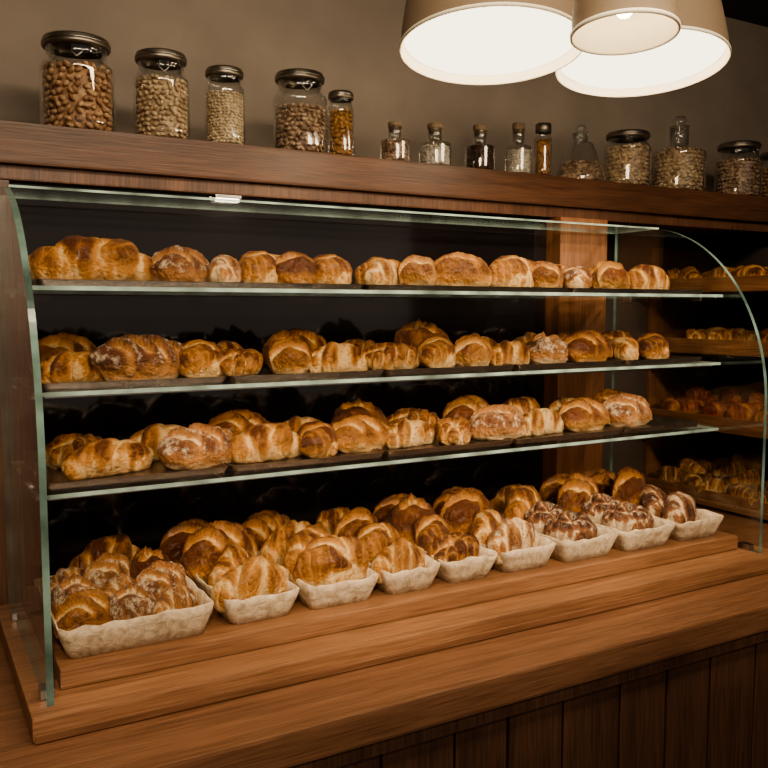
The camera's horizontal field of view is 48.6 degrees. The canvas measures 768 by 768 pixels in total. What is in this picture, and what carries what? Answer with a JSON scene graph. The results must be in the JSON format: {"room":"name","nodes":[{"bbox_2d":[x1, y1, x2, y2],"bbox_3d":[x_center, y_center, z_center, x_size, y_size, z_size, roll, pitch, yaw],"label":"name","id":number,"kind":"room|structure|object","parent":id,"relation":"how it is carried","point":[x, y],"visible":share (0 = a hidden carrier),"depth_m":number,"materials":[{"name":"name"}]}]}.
{"room":"food shop","nodes":[
{"label":"food shop","id":0,"kind":"room"},
{"bbox_2d":[0,0,767,191],"bbox_3d":[-0.197,-0.034,2.886,5.500,2.935,0.100,-3,6,-29],"label":"wall","id":1,"kind":"structure","parent":0,"point":[354,44],"depth_m":2.81,"materials":[{"name":"beige paint"}]},
{"bbox_2d":[721,0,767,26],"bbox_3d":[0.778,-1.371,1.045,5.500,0.050,4.250,-3,6,-29],"label":"ceiling","id":2,"kind":"structure","parent":0,"point":[751,11],"depth_m":3.56,"materials":[{"name":"paint"}]},
{"bbox_2d":[399,0,581,84],"bbox_3d":[0.241,-1.071,1.880,0.414,0.694,0.413,-3,6,-29],"label":"pendant lamp","id":3,"kind":"object","parent":2,"relation":"hanging from","point":[465,42],"visible":0.88,"depth_m":1.89,"materials":[{"name":"fabric"}]},
{"bbox_2d":[570,0,680,55],"bbox_3d":[0.438,-1.006,1.516,0.195,0.760,0.194,-3,6,-29],"label":"pendant lamp","id":4,"kind":"object","parent":2,"relation":"hanging from","point":[599,27],"visible":1,"depth_m":1.60,"materials":[{"name":"fabric"}]},
{"bbox_2d":[555,0,731,96],"bbox_3d":[0.656,-1.113,2.147,0.430,0.656,0.429,-3,6,-29],"label":"pendant lamp","id":5,"kind":"object","parent":2,"relation":"hanging from","point":[701,48],"visible":0.68,"depth_m":2.19,"materials":[{"name":"fabric"}]},
{"bbox_2d":[561,29,725,88],"bbox_3d":[0.656,-0.831,2.174,0.407,0.012,0.407,1,-2,-30],"label":"diffuser","id":6,"kind":"object","parent":5,"relation":"attached to","point":[693,56],"depth_m":2.21,"materials":[{"name":"white plastic"}]},
{"bbox_3d":[0.778,1.602,1.305,5.500,0.050,4.250,-3,6,-29],"label":"floor","id":7,"kind":"structure","parent":0,"visible":0},
{"bbox_2d":[0,503,767,767],"bbox_3d":[0.016,1.011,2.326,4.930,0.949,1.220,-3,6,-29],"label":"countertop","id":8,"kind":"structure","parent":7,"relation":"on","point":[680,680],"depth_m":1.80,"materials":[{"name":"brown wood"}]},
{"bbox_2d":[0,120,767,605],"bbox_3d":[-0.198,-0.073,2.579,4.960,1.164,0.405,-3,6,-29],"label":"wall shelf","id":9,"kind":"object","parent":8,"relation":"on","point":[31,154],"visible":0.45,"depth_m":2.40,"materials":[{"name":"brown wood"}]},
{"bbox_2d":[38,30,116,131],"bbox_3d":[-0.760,-0.735,2.110,0.180,0.234,0.180,-3,6,-29],"label":"jar","id":10,"kind":"object","parent":9,"relation":"on","point":[75,95],"visible":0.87,"depth_m":2.05,"materials":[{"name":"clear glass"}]},
{"bbox_2d":[133,48,190,138],"bbox_3d":[-0.573,-0.738,2.193,0.144,0.224,0.149,-3,6,-29],"label":"jar","id":11,"kind":"object","parent":9,"relation":"on","point":[161,104],"visible":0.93,"depth_m":2.15,"materials":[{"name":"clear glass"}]},
{"bbox_2d":[204,65,245,144],"bbox_3d":[-0.423,-0.733,2.261,0.108,0.204,0.108,-3,6,-29],"label":"jar","id":12,"kind":"object","parent":9,"relation":"on","point":[224,111],"visible":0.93,"depth_m":2.23,"materials":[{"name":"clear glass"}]},
{"bbox_2d":[272,68,327,152],"bbox_3d":[-0.235,-0.756,2.390,0.154,0.227,0.159,-3,6,-29],"label":"jar","id":13,"kind":"object","parent":9,"relation":"on","point":[301,127],"visible":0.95,"depth_m":2.34,"materials":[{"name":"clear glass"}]},
{"bbox_2d":[327,90,354,155],"bbox_3d":[-0.122,-0.736,2.415,0.078,0.182,0.078,-3,6,-29],"label":"spice jar","id":14,"kind":"object","parent":9,"relation":"on","point":[340,122],"visible":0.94,"depth_m":2.40,"materials":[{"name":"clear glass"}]},
{"bbox_2d":[418,122,450,164],"bbox_3d":[0.155,-0.725,2.587,0.100,0.131,0.100,-3,6,-29],"label":"bottle","id":15,"kind":"object","parent":9,"relation":"on","point":[434,154],"visible":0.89,"depth_m":2.56,"materials":[{"name":"clear glass"}]},
{"bbox_2d":[465,124,494,169],"bbox_3d":[0.301,-0.739,2.667,0.096,0.144,0.096,-3,6,-29],"label":"bottle","id":16,"kind":"object","parent":9,"relation":"on","point":[481,157],"visible":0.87,"depth_m":2.64,"materials":[{"name":"clear glass"}]},
{"bbox_2d":[504,122,531,172],"bbox_3d":[0.433,-0.755,2.736,0.088,0.164,0.088,-3,6,-29],"label":"bottle","id":17,"kind":"object","parent":9,"relation":"on","point":[517,160],"visible":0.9,"depth_m":2.71,"materials":[{"name":"clear glass"}]},
{"bbox_2d":[555,125,605,180],"bbox_3d":[0.674,-0.789,2.921,0.176,0.199,0.176,-3,6,-29],"label":"flask","id":18,"kind":"object","parent":9,"relation":"on","point":[582,169],"visible":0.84,"depth_m":2.87,"materials":[{"name":"clear glass"}]},
{"bbox_2d":[603,129,651,184],"bbox_3d":[0.865,-0.795,3.023,0.164,0.194,0.164,-3,6,-29],"label":"jar","id":19,"kind":"object","parent":9,"relation":"on","point":[625,163],"visible":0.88,"depth_m":2.97,"materials":[{"name":"clear glass"}]},
{"bbox_2d":[650,116,706,190],"bbox_3d":[1.098,-0.853,3.169,0.196,0.284,0.196,-3,6,-29],"label":"glass carafe","id":20,"kind":"object","parent":9,"relation":"on","point":[681,167],"visible":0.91,"depth_m":3.11,"materials":[{"name":"clear glass"}]},
{"bbox_2d":[714,140,762,196],"bbox_3d":[1.386,-0.831,3.320,0.176,0.214,0.181,-3,6,-29],"label":"jar","id":21,"kind":"object","parent":9,"relation":"on","point":[741,176],"visible":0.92,"depth_m":3.27,"materials":[{"name":"clear glass"}]},
{"bbox_2d":[0,184,767,744],"bbox_3d":[0.117,0.050,2.160,1.995,0.992,0.642,-3,6,-29],"label":"glass display case","id":22,"kind":"object","parent":8,"relation":"on","point":[60,696],"visible":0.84,"depth_m":1.80,"materials":[{"name":"brown wood"}]},
{"bbox_2d":[68,534,139,569],"bbox_3d":[-0.658,0.418,2.012,0.081,0.115,0.197,4,7,41],"label":"bread","id":23,"kind":"object","parent":22,"relation":"on","point":[117,543],"visible":0.38,"depth_m":1.99,"materials":[{"name":"brown food"}]},
{"bbox_2d":[31,373,226,389],"bbox_3d":[-0.570,-0.014,1.845,0.375,0.013,0.318,-3,6,-29],"label":"baking tray","id":24,"kind":"object","parent":22,"relation":"on","point":[179,380],"visible":0.35,"depth_m":1.71,"materials":[{"name":"brown wood"}]},
{"bbox_2d":[30,332,95,373],"bbox_3d":[-0.692,-0.063,1.847,0.111,0.098,0.188,2,5,20],"label":"bread loaf","id":25,"kind":"object","parent":24,"relation":"on","point":[50,345],"visible":0.42,"depth_m":1.80,"materials":[{"name":"brown food"}]},
{"bbox_2d":[33,350,104,382],"bbox_3d":[-0.631,-0.037,1.730,0.073,0.066,0.175,4,7,40],"label":"bread","id":26,"kind":"object","parent":24,"relation":"on","point":[67,366],"visible":0.62,"depth_m":1.69,"materials":[{"name":"brown food"}]},
{"bbox_2d":[88,334,182,380],"bbox_3d":[-0.514,-0.057,1.784,0.218,0.096,0.128,-4,7,-40],"label":"bread loaf","id":27,"kind":"object","parent":24,"relation":"on","point":[144,356],"visible":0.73,"depth_m":1.74,"materials":[{"name":"brown food"}]},
{"bbox_2d":[178,339,221,377],"bbox_3d":[-0.405,-0.056,1.856,0.106,0.083,0.162,0,5,0],"label":"bread roll","id":28,"kind":"object","parent":24,"relation":"on","point":[197,358],"visible":0.84,"depth_m":1.80,"materials":[{"name":"brown food"}]},
{"bbox_2d":[35,458,227,489],"bbox_3d":[-0.570,0.179,1.862,0.375,0.013,0.318,-3,6,-29],"label":"baking tray","id":29,"kind":"object","parent":22,"relation":"on","point":[55,478],"visible":0.31,"depth_m":1.75,"materials":[{"name":"brown wood"}]},
{"bbox_2d":[45,433,101,468],"bbox_3d":[-0.676,0.143,1.879,0.094,0.069,0.162,2,5,20],"label":"bread","id":30,"kind":"object","parent":29,"relation":"on","point":[62,445],"visible":0.5,"depth_m":1.83,"materials":[{"name":"brown food"}]},
{"bbox_2d":[61,438,153,480],"bbox_3d":[-0.577,0.149,1.783,0.096,0.074,0.227,3,6,32],"label":"bread","id":31,"kind":"object","parent":29,"relation":"on","point":[109,456],"visible":1,"depth_m":1.74,"materials":[{"name":"brown food"}]},
{"bbox_2d":[129,423,186,460],"bbox_3d":[-0.508,0.130,1.967,0.194,0.081,0.080,-5,7,-44],"label":"bread","id":32,"kind":"object","parent":29,"relation":"on","point":[152,435],"visible":0.3,"depth_m":1.92,"materials":[{"name":"brown food"}]},
{"bbox_2d":[156,422,233,469],"bbox_3d":[-0.407,0.132,1.871,0.119,0.093,0.201,4,7,40],"label":"bread loaf","id":33,"kind":"object","parent":29,"relation":"on","point":[199,445],"visible":0.9,"depth_m":1.82,"materials":[{"name":"brown food"}]},
{"bbox_2d":[50,546,213,658],"bbox_3d":[-0.551,0.436,1.782,0.305,0.120,0.368,-3,6,-29],"label":"basket","id":34,"kind":"object","parent":22,"relation":"on","point":[113,604],"visible":0.99,"depth_m":1.68,"materials":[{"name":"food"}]},
{"bbox_2d":[159,518,207,562],"bbox_3d":[-0.482,0.401,2.110,0.089,0.132,0.190,3,6,33],"label":"bread loaf","id":35,"kind":"object","parent":22,"relation":"on","point":[172,543],"visible":0.29,"depth_m":2.06,"materials":[{"name":"brown food"}]},
{"bbox_2d":[32,279,363,289],"bbox_3d":[-0.427,-0.218,1.909,0.705,0.013,0.318,-3,6,-29],"label":"baking tray","id":36,"kind":"object","parent":22,"relation":"on","point":[35,282],"visible":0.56,"depth_m":1.75,"materials":[{"name":"black metal"}]},
{"bbox_2d":[28,235,152,280],"bbox_3d":[-0.591,-0.251,1.734,0.273,0.097,0.140,-4,6,-39],"label":"bread","id":37,"kind":"object","parent":36,"relation":"on","point":[74,257],"visible":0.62,"depth_m":1.67,"materials":[{"name":"brown food"}]},
{"bbox_2d":[150,245,209,281],"bbox_3d":[-0.432,-0.252,1.816,0.101,0.084,0.177,2,5,20],"label":"bread loaf","id":38,"kind":"object","parent":36,"relation":"on","point":[176,262],"visible":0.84,"depth_m":1.77,"materials":[{"name":"brown food"}]},
{"bbox_2d":[207,254,241,281],"bbox_3d":[-0.350,-0.250,1.875,0.075,0.069,0.180,-1,5,-8],"label":"bread","id":39,"kind":"object","parent":36,"relation":"on","point":[222,268],"visible":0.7,"depth_m":1.81,"materials":[{"name":"brown food"}]},
{"bbox_2d":[239,251,277,282],"bbox_3d":[-0.280,-0.260,1.922,0.102,0.082,0.155,1,5,10],"label":"bread roll","id":40,"kind":"object","parent":36,"relation":"on","point":[256,266],"visible":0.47,"depth_m":1.86,"materials":[{"name":"brown food"}]},
{"bbox_2d":[276,251,316,283],"bbox_3d":[-0.201,-0.264,1.956,0.102,0.082,0.174,1,5,10],"label":"bread loaf","id":41,"kind":"object","parent":36,"relation":"on","point":[291,266],"visible":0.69,"depth_m":1.89,"materials":[{"name":"brown food"}]},
{"bbox_2d":[313,254,352,283],"bbox_3d":[-0.127,-0.267,2.007,0.100,0.080,0.151,1,5,10],"label":"bread roll","id":42,"kind":"object","parent":36,"relation":"on","point":[330,268],"visible":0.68,"depth_m":1.95,"materials":[{"name":"brown food"}]},
{"bbox_2d":[180,520,299,624],"bbox_3d":[-0.330,0.406,1.904,0.214,0.158,0.343,-3,6,-29],"label":"bread basket","id":43,"kind":"object","parent":22,"relation":"on","point":[220,557],"visible":0.97,"depth_m":1.83,"materials":[{"name":"food"}]},
{"bbox_2d":[242,509,289,551],"bbox_3d":[-0.310,0.395,2.205,0.095,0.128,0.202,3,6,33],"label":"bread loaf","id":44,"kind":"object","parent":22,"relation":"on","point":[264,523],"visible":0.23,"depth_m":2.17,"materials":[{"name":"brown food"}]},
{"bbox_2d":[222,365,383,381],"bbox_3d":[-0.238,-0.030,2.033,0.380,0.013,0.318,-3,6,-29],"label":"baking tray","id":45,"kind":"object","parent":22,"relation":"on","point":[265,373],"visible":0.48,"depth_m":1.90,"materials":[{"name":"brown wood"}]},
{"bbox_2d":[219,348,263,375],"bbox_3d":[-0.324,-0.050,1.909,0.099,0.060,0.172,1,5,10],"label":"bread","id":46,"kind":"object","parent":45,"relation":"on","point":[233,362],"visible":0.81,"depth_m":1.85,"materials":[{"name":"brown food"}]},
{"bbox_2d":[267,338,311,373],"bbox_3d":[-0.215,-0.065,1.970,0.108,0.081,0.183,0,5,0],"label":"bread loaf","id":47,"kind":"object","parent":45,"relation":"on","point":[285,356],"visible":0.92,"depth_m":1.91,"materials":[{"name":"brown food"}]},
{"bbox_2d":[262,327,326,367],"bbox_3d":[-0.218,-0.090,2.126,0.196,0.103,0.115,-5,7,-42],"label":"bread loaf","id":48,"kind":"object","parent":45,"relation":"on","point":[311,339],"visible":0.34,"depth_m":2.09,"materials":[{"name":"brown food"}]},
{"bbox_2d":[308,341,368,372],"bbox_3d":[-0.108,-0.066,2.024,0.194,0.072,0.080,-5,7,-44],"label":"bread","id":49,"kind":"object","parent":45,"relation":"on","point":[331,357],"visible":0.77,"depth_m":1.98,"materials":[{"name":"brown food"}]},
{"bbox_2d":[223,448,384,470],"bbox_3d":[-0.238,0.163,2.050,0.380,0.013,0.318,-3,6,-29],"label":"baking tray","id":50,"kind":"object","parent":22,"relation":"on","point":[374,453],"visible":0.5,"depth_m":1.92,"materials":[{"name":"brown wood"}]},
{"bbox_2d":[208,409,270,435],"bbox_3d":[-0.349,0.111,2.053,0.113,0.103,0.196,4,7,40],"label":"bread loaf","id":51,"kind":"object","parent":50,"relation":"on","point":[236,421],"visible":0.27,"depth_m":2.02,"materials":[{"name":"brown food"}]},
{"bbox_2d":[231,423,300,462],"bbox_3d":[-0.273,0.131,1.947,0.200,0.081,0.103,-4,6,-37],"label":"bread","id":52,"kind":"object","parent":50,"relation":"on","point":[263,442],"visible":0.86,"depth_m":1.90,"materials":[{"name":"brown food"}]},
{"bbox_2d":[297,421,337,458],"bbox_3d":[-0.158,0.128,2.004,0.101,0.078,0.152,0,5,0],"label":"bread roll","id":53,"kind":"object","parent":50,"relation":"on","point":[318,439],"visible":0.98,"depth_m":1.95,"materials":[{"name":"brown food"}]},
{"bbox_2d":[331,397,386,425],"bbox_3d":[-0.067,0.091,2.216,0.141,0.114,0.158,4,6,39],"label":"bread roll","id":54,"kind":"object","parent":50,"relation":"on","point":[358,406],"visible":0.41,"depth_m":2.19,"materials":[{"name":"brown food"}]},
{"bbox_2d":[333,415,388,452],"bbox_3d":[-0.059,0.118,2.078,0.184,0.085,0.106,-5,7,-44],"label":"bread loaf","id":55,"kind":"object","parent":50,"relation":"on","point":[357,433],"visible":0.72,"depth_m":2.04,"materials":[{"name":"brown food"}]},
{"bbox_2d":[257,520,378,609],"bbox_3d":[-0.167,0.408,1.997,0.204,0.139,0.334,-3,6,-29],"label":"bread basket","id":56,"kind":"object","parent":22,"relation":"on","point":[328,571],"visible":0.92,"depth_m":1.89,"materials":[{"name":"food"}]},
{"bbox_2d":[31,361,720,397],"bbox_3d":[0.064,-0.036,2.221,1.886,0.008,0.430,-3,6,-29],"label":"glass shelf","id":57,"kind":"object","parent":22,"relation":"attached to","point":[226,385],"depth_m":1.89,"materials":[{"name":"clear glass"}]},
{"bbox_2d":[32,286,722,298],"bbox_3d":[0.064,-0.233,2.204,1.886,0.008,0.430,-3,6,-29],"label":"glass shelf","id":58,"kind":"object","parent":22,"relation":"attached to","point":[101,290],"depth_m":1.97,"materials":[{"name":"clear glass"}]},
{"bbox_2d":[38,425,718,500],"bbox_3d":[0.064,0.158,2.238,1.886,0.008,0.430,-3,6,-29],"label":"glass shelf","id":59,"kind":"object","parent":22,"relation":"attached to","point":[693,430],"depth_m":1.92,"materials":[{"name":"clear glass"}]},
{"bbox_2d":[333,507,440,594],"bbox_3d":[-0.010,0.396,2.088,0.185,0.145,0.344,-3,6,-29],"label":"bread basket","id":60,"kind":"object","parent":22,"relation":"on","point":[402,566],"visible":0.7,"depth_m":1.99,"materials":[{"name":"food"}]},
{"bbox_2d":[387,492,497,582],"bbox_3d":[0.131,0.378,2.169,0.171,0.167,0.347,-3,6,-29],"label":"bread basket","id":61,"kind":"object","parent":22,"relation":"on","point":[461,556],"visible":0.85,"depth_m":2.09,"materials":[{"name":"food"}]},
{"bbox_2d":[376,434,513,455],"bbox_3d":[0.097,0.146,2.240,0.380,0.013,0.318,-3,6,-29],"label":"baking tray","id":62,"kind":"object","parent":22,"relation":"on","point":[436,446],"visible":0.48,"depth_m":2.11,"materials":[{"name":"brown wood"}]},
{"bbox_2d":[385,419,434,448],"bbox_3d":[0.068,0.121,2.148,0.178,0.067,0.081,-4,6,-40],"label":"bread","id":63,"kind":"object","parent":62,"relation":"on","point":[405,433],"visible":0.91,"depth_m":2.11,"materials":[{"name":"brown food"}]},
{"bbox_2d":[435,417,471,444],"bbox_3d":[0.178,0.118,2.205,0.095,0.063,0.166,0,5,0],"label":"bread","id":64,"kind":"object","parent":62,"relation":"on","point":[456,431],"visible":0.99,"depth_m":2.14,"materials":[{"name":"brown food"}]},
{"bbox_2d":[382,364,514,374],"bbox_3d":[0.097,-0.047,2.223,0.380,0.013,0.318,-3,6,-29],"label":"baking tray","id":65,"kind":"object","parent":22,"relation":"on","point":[418,370],"visible":0.47,"depth_m":2.08,"materials":[{"name":"brown wood"}]},
{"bbox_2d":[364,342,419,369],"bbox_3d":[0.020,-0.069,2.095,0.178,0.067,0.103,-4,7,-41],"label":"bread","id":66,"kind":"object","parent":65,"relation":"on","point":[387,355],"visible":0.91,"depth_m":2.05,"materials":[{"name":"brown food"}]},
{"bbox_2d":[392,318,449,365],"bbox_3d":[0.095,-0.117,2.299,0.148,0.126,0.172,5,7,45],"label":"bread roll","id":67,"kind":"object","parent":65,"relation":"on","point":[412,334],"visible":0.36,"depth_m":2.25,"materials":[{"name":"brown food"}]},
{"bbox_2d":[416,336,455,367],"bbox_3d":[0.135,-0.082,2.171,0.102,0.080,0.156,1,5,10],"label":"bread roll","id":68,"kind":"object","parent":65,"relation":"on","point":[434,352],"visible":0.91,"depth_m":2.12,"materials":[{"name":"brown food"}]},
{"bbox_2d":[453,335,492,366],"bbox_3d":[0.233,-0.087,2.217,0.102,0.082,0.178,2,5,20],"label":"bread loaf","id":69,"kind":"object","parent":65,"relation":"on","point":[470,350],"visible":0.91,"depth_m":2.16,"materials":[{"name":"brown food"}]},
{"bbox_2d":[361,285,568,291],"bbox_3d":[0.153,-0.247,2.237,0.610,0.013,0.318,-3,6,-29],"label":"baking tray","id":70,"kind":"object","parent":22,"relation":"on","point":[364,287],"visible":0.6,"depth_m":2.08,"materials":[{"name":"black metal"}]},
{"bbox_2d":[363,259,398,284],"bbox_3d":[-0.004,-0.266,2.058,0.075,0.070,0.180,1,5,12],"label":"bread","id":71,"kind":"object","parent":70,"relation":"on","point":[380,272],"visible":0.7,"depth_m":1.99,"materials":[{"name":"brown food"}]},
{"bbox_2d":[397,255,437,285],"bbox_3d":[0.083,-0.279,2.115,0.106,0.086,0.180,1,5,10],"label":"bread loaf","id":72,"kind":"object","parent":70,"relation":"on","point":[414,269],"visible":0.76,"depth_m":2.05,"materials":[{"name":"brown food"}]},
{"bbox_2d":[434,252,491,285],"bbox_3d":[0.199,-0.289,2.168,0.194,0.096,0.113,-4,6,-39],"label":"bread loaf","id":73,"kind":"object","parent":70,"relation":"on","point":[456,268],"visible":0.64,"depth_m":2.12,"materials":[{"name":"brown food"}]},
{"bbox_2d":[489,255,535,286],"bbox_3d":[0.338,-0.296,2.261,0.117,0.094,0.177,4,7,40],"label":"bread roll","id":74,"kind":"object","parent":70,"relation":"on","point":[509,270],"visible":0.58,"depth_m":2.20,"materials":[{"name":"brown food"}]},
{"bbox_2d":[532,261,563,287],"bbox_3d":[0.436,-0.294,2.312,0.105,0.081,0.178,2,5,20],"label":"bread loaf","id":75,"kind":"object","parent":70,"relation":"on","point":[546,274],"visible":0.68,"depth_m":2.25,"materials":[{"name":"brown food"}]},
{"bbox_2d":[440,487,555,572],"bbox_3d":[0.286,0.374,2.251,0.202,0.161,0.336,-3,6,-32],"label":"bread basket","id":76,"kind":"object","parent":22,"relation":"on","point":[516,541],"visible":0.8,"depth_m":2.17,"materials":[{"name":"food"}]},
{"bbox_2d":[501,485,617,561],"bbox_3d":[0.456,0.373,2.357,0.207,0.145,0.360,-3,6,-29],"label":"bread basket","id":77,"kind":"object","parent":22,"relation":"on","point":[576,537],"visible":0.84,"depth_m":2.25,"materials":[{"name":"paper"}]},
{"bbox_2d":[508,426,622,443],"bbox_3d":[0.432,0.130,2.429,0.380,0.013,0.318,-3,6,-29],"label":"baking tray","id":78,"kind":"object","parent":22,"relation":"on","point":[606,430],"visible":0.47,"depth_m":2.31,"materials":[{"name":"brown wood"}]},
{"bbox_2d":[443,395,488,420],"bbox_3d":[0.240,0.082,2.392,0.112,0.103,0.196,4,7,40],"label":"bread loaf","id":79,"kind":"object","parent":78,"relation":"on","point":[464,406],"visible":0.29,"depth_m":2.35,"materials":[{"name":"brown food"}]},
{"bbox_2d":[468,404,525,440],"bbox_3d":[0.305,0.099,2.267,0.188,0.090,0.109,-4,6,-36],"label":"bread loaf","id":80,"kind":"object","parent":78,"relation":"on","point":[499,421],"visible":0.89,"depth_m":2.22,"materials":[{"name":"brown food"}]},
{"bbox_2d":[523,408,563,435],"bbox_3d":[0.432,0.100,2.353,0.194,0.072,0.080,-5,7,-45],"label":"bread","id":81,"kind":"object","parent":78,"relation":"on","point":[542,421],"visible":0.74,"depth_m":2.31,"materials":[{"name":"brown food"}]},
{"bbox_2d":[558,397,609,431],"bbox_3d":[0.572,0.084,2.434,0.196,0.091,0.112,-5,7,-42],"label":"bread loaf","id":82,"kind":"object","parent":78,"relation":"on","point":[580,414],"visible":0.91,"depth_m":2.39,"materials":[{"name":"brown food"}]},
{"bbox_2d":[512,359,623,368],"bbox_3d":[0.432,-0.064,2.412,0.380,0.013,0.318,-3,6,-29],"label":"baking tray","id":83,"kind":"object","parent":22,"relation":"on","point":[607,362],"visible":0.48,"depth_m":2.27,"materials":[{"name":"brown wood"}]},
{"bbox_2d":[490,340,530,365],"bbox_3d":[0.339,-0.085,2.280,0.178,0.067,0.081,-4,7,-42],"label":"bread","id":84,"kind":"object","parent":83,"relation":"on","point":[504,352],"visible":0.8,"depth_m":2.24,"materials":[{"name":"brown food"}]},
{"bbox_2d":[527,331,567,363],"bbox_3d":[0.446,-0.101,2.331,0.125,0.089,0.130,-1,5,-16],"label":"bread roll","id":85,"kind":"object","parent":83,"relation":"on","point":[543,349],"visible":0.85,"depth_m":2.28,"materials":[{"name":"beige food"}]},
{"bbox_2d":[563,330,612,362],"bbox_3d":[0.572,-0.107,2.398,0.112,0.091,0.196,5,7,43],"label":"bread loaf","id":86,"kind":"object","parent":83,"relation":"on","point":[584,345],"visible":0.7,"depth_m":2.35,"materials":[{"name":"brown food"}]},
{"bbox_2d":[557,473,674,550],"bbox_3d":[0.639,0.355,2.450,0.215,0.164,0.354,-3,6,-29],"label":"bread basket","id":87,"kind":"object","parent":22,"relation":"on","point":[637,529],"visible":0.77,"depth_m":2.36,"materials":[{"name":"paper"}]},
{"bbox_2d":[567,288,703,293],"bbox_3d":[0.649,-0.272,2.518,0.510,0.013,0.318,-3,6,-29],"label":"baking tray","id":88,"kind":"object","parent":22,"relation":"on","point":[571,290],"visible":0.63,"depth_m":2.36,"materials":[{"name":"black metal"}]},
{"bbox_2d":[587,260,626,288],"bbox_3d":[0.633,-0.309,2.430,0.111,0.090,0.189,0,5,0],"label":"bread loaf","id":89,"kind":"object","parent":88,"relation":"on","point":[608,274],"visible":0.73,"depth_m":2.36,"materials":[{"name":"brown food"}]},
{"bbox_2d":[625,264,669,288],"bbox_3d":[0.768,-0.310,2.497,0.194,0.081,0.100,-4,6,-37],"label":"bread","id":90,"kind":"object","parent":88,"relation":"on","point":[641,276],"visible":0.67,"depth_m":2.44,"materials":[{"name":"brown food"}]},
{"bbox_2d":[608,415,699,432],"bbox_3d":[0.736,0.115,2.601,0.310,0.013,0.318,-3,6,-29],"label":"baking tray","id":91,"kind":"object","parent":22,"relation":"on","point":[657,422],"visible":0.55,"depth_m":2.52,"materials":[{"name":"brown wood"}]},
{"bbox_2d":[602,392,651,427],"bbox_3d":[0.718,0.074,2.520,0.123,0.096,0.207,5,7,44],"label":"bread loaf","id":92,"kind":"object","parent":91,"relation":"on","point":[625,410],"visible":0.86,"depth_m":2.46,"materials":[{"name":"brown food"}]},
{"bbox_2d":[615,355,701,364],"bbox_3d":[0.736,-0.079,2.584,0.310,0.013,0.318,-3,6,-29],"label":"baking tray","id":93,"kind":"object","parent":22,"relation":"on","point":[672,358],"visible":0.44,"depth_m":2.46,"materials":[{"name":"brown wood"}]},
{"bbox_2d":[636,332,669,358],"bbox_3d":[0.800,-0.115,2.538,0.102,0.080,0.156,2,5,20],"label":"bread roll","id":94,"kind":"object","parent":93,"relation":"on","point":[652,345],"visible":0.83,"depth_m":2.49,"materials":[{"name":"brown food"}]},
{"bbox_2d":[610,466,723,540],"bbox_3d":[0.816,0.346,2.556,0.208,0.164,0.364,-3,6,-29],"label":"bread basket","id":95,"kind":"object","parent":22,"relation":"on","point":[629,485],"visible":0.76,"depth_m":2.47,"materials":[{"name":"food"}]},
{"bbox_2d":[644,247,767,520],"bbox_3d":[1.480,-0.029,3.103,0.510,0.984,1.078,-3,6,-29],"label":"rack","id":96,"kind":"object","parent":8,"relation":"on","point":[741,370],"visible":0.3,"depth_m":3.54,"materials":[{"name":"brown wood"}]},
{"bbox_2d":[649,386,767,431],"bbox_3d":[1.425,0.092,3.083,0.364,0.118,0.947,-3,6,-29],"label":"tray","id":97,"kind":"object","parent":96,"relation":"on","point":[699,404],"visible":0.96,"depth_m":3.16,"materials":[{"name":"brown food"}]},
{"bbox_2d":[655,478,767,520],"bbox_3d":[1.468,0.439,3.144,0.490,0.022,1.030,-3,6,-29],"label":"shelf","id":98,"kind":"object","parent":96,"relation":"attached to","point":[744,511],"depth_m":3.06,"materials":[{"name":"brown wood"}]},
{"bbox_2d":[645,457,767,512],"bbox_3d":[1.425,0.371,3.103,0.366,0.118,0.948,-3,6,-29],"label":"tray","id":99,"kind":"object","parent":98,"relation":"on","point":[731,483],"visible":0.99,"depth_m":3.20,"materials":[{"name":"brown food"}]},
{"bbox_2d":[665,326,767,350],"bbox_3d":[1.423,-0.168,3.060,0.360,0.080,0.940,-3,6,-29],"label":"tray","id":100,"kind":"object","parent":96,"relation":"on","point":[712,337],"visible":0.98,"depth_m":3.13,"materials":[{"name":"brown wood"}]},
{"bbox_2d":[666,264,767,286],"bbox_3d":[1.423,-0.395,3.040,0.360,0.087,0.940,-3,6,-29],"label":"tray","id":101,"kind":"object","parent":96,"relation":"on","point":[690,276],"visible":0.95,"depth_m":3.10,"materials":[{"name":"brown wood"}]},
{"bbox_2d":[668,346,767,356],"bbox_3d":[1.468,-0.119,3.095,0.490,0.022,1.030,-3,6,-29],"label":"shelf","id":102,"kind":"object","parent":96,"relation":"attached to","point":[672,349],"depth_m":3.07,"materials":[{"name":"brown wood"}]},
{"bbox_2d":[669,284,767,294],"bbox_3d":[1.468,-0.343,3.076,0.490,0.022,1.030,-3,6,-29],"label":"shelf","id":103,"kind":"object","parent":96,"relation":"attached to","point":[746,289],"depth_m":3.07,"materials":[{"name":"brown wood"}]},
{"bbox_2d":[696,423,767,438],"bbox_3d":[1.468,0.160,3.120,0.490,0.022,1.030,-3,6,-29],"label":"shelf","id":104,"kind":"object","parent":96,"relation":"attached to","point":[730,430],"depth_m":3.01,"materials":[{"name":"brown wood"}]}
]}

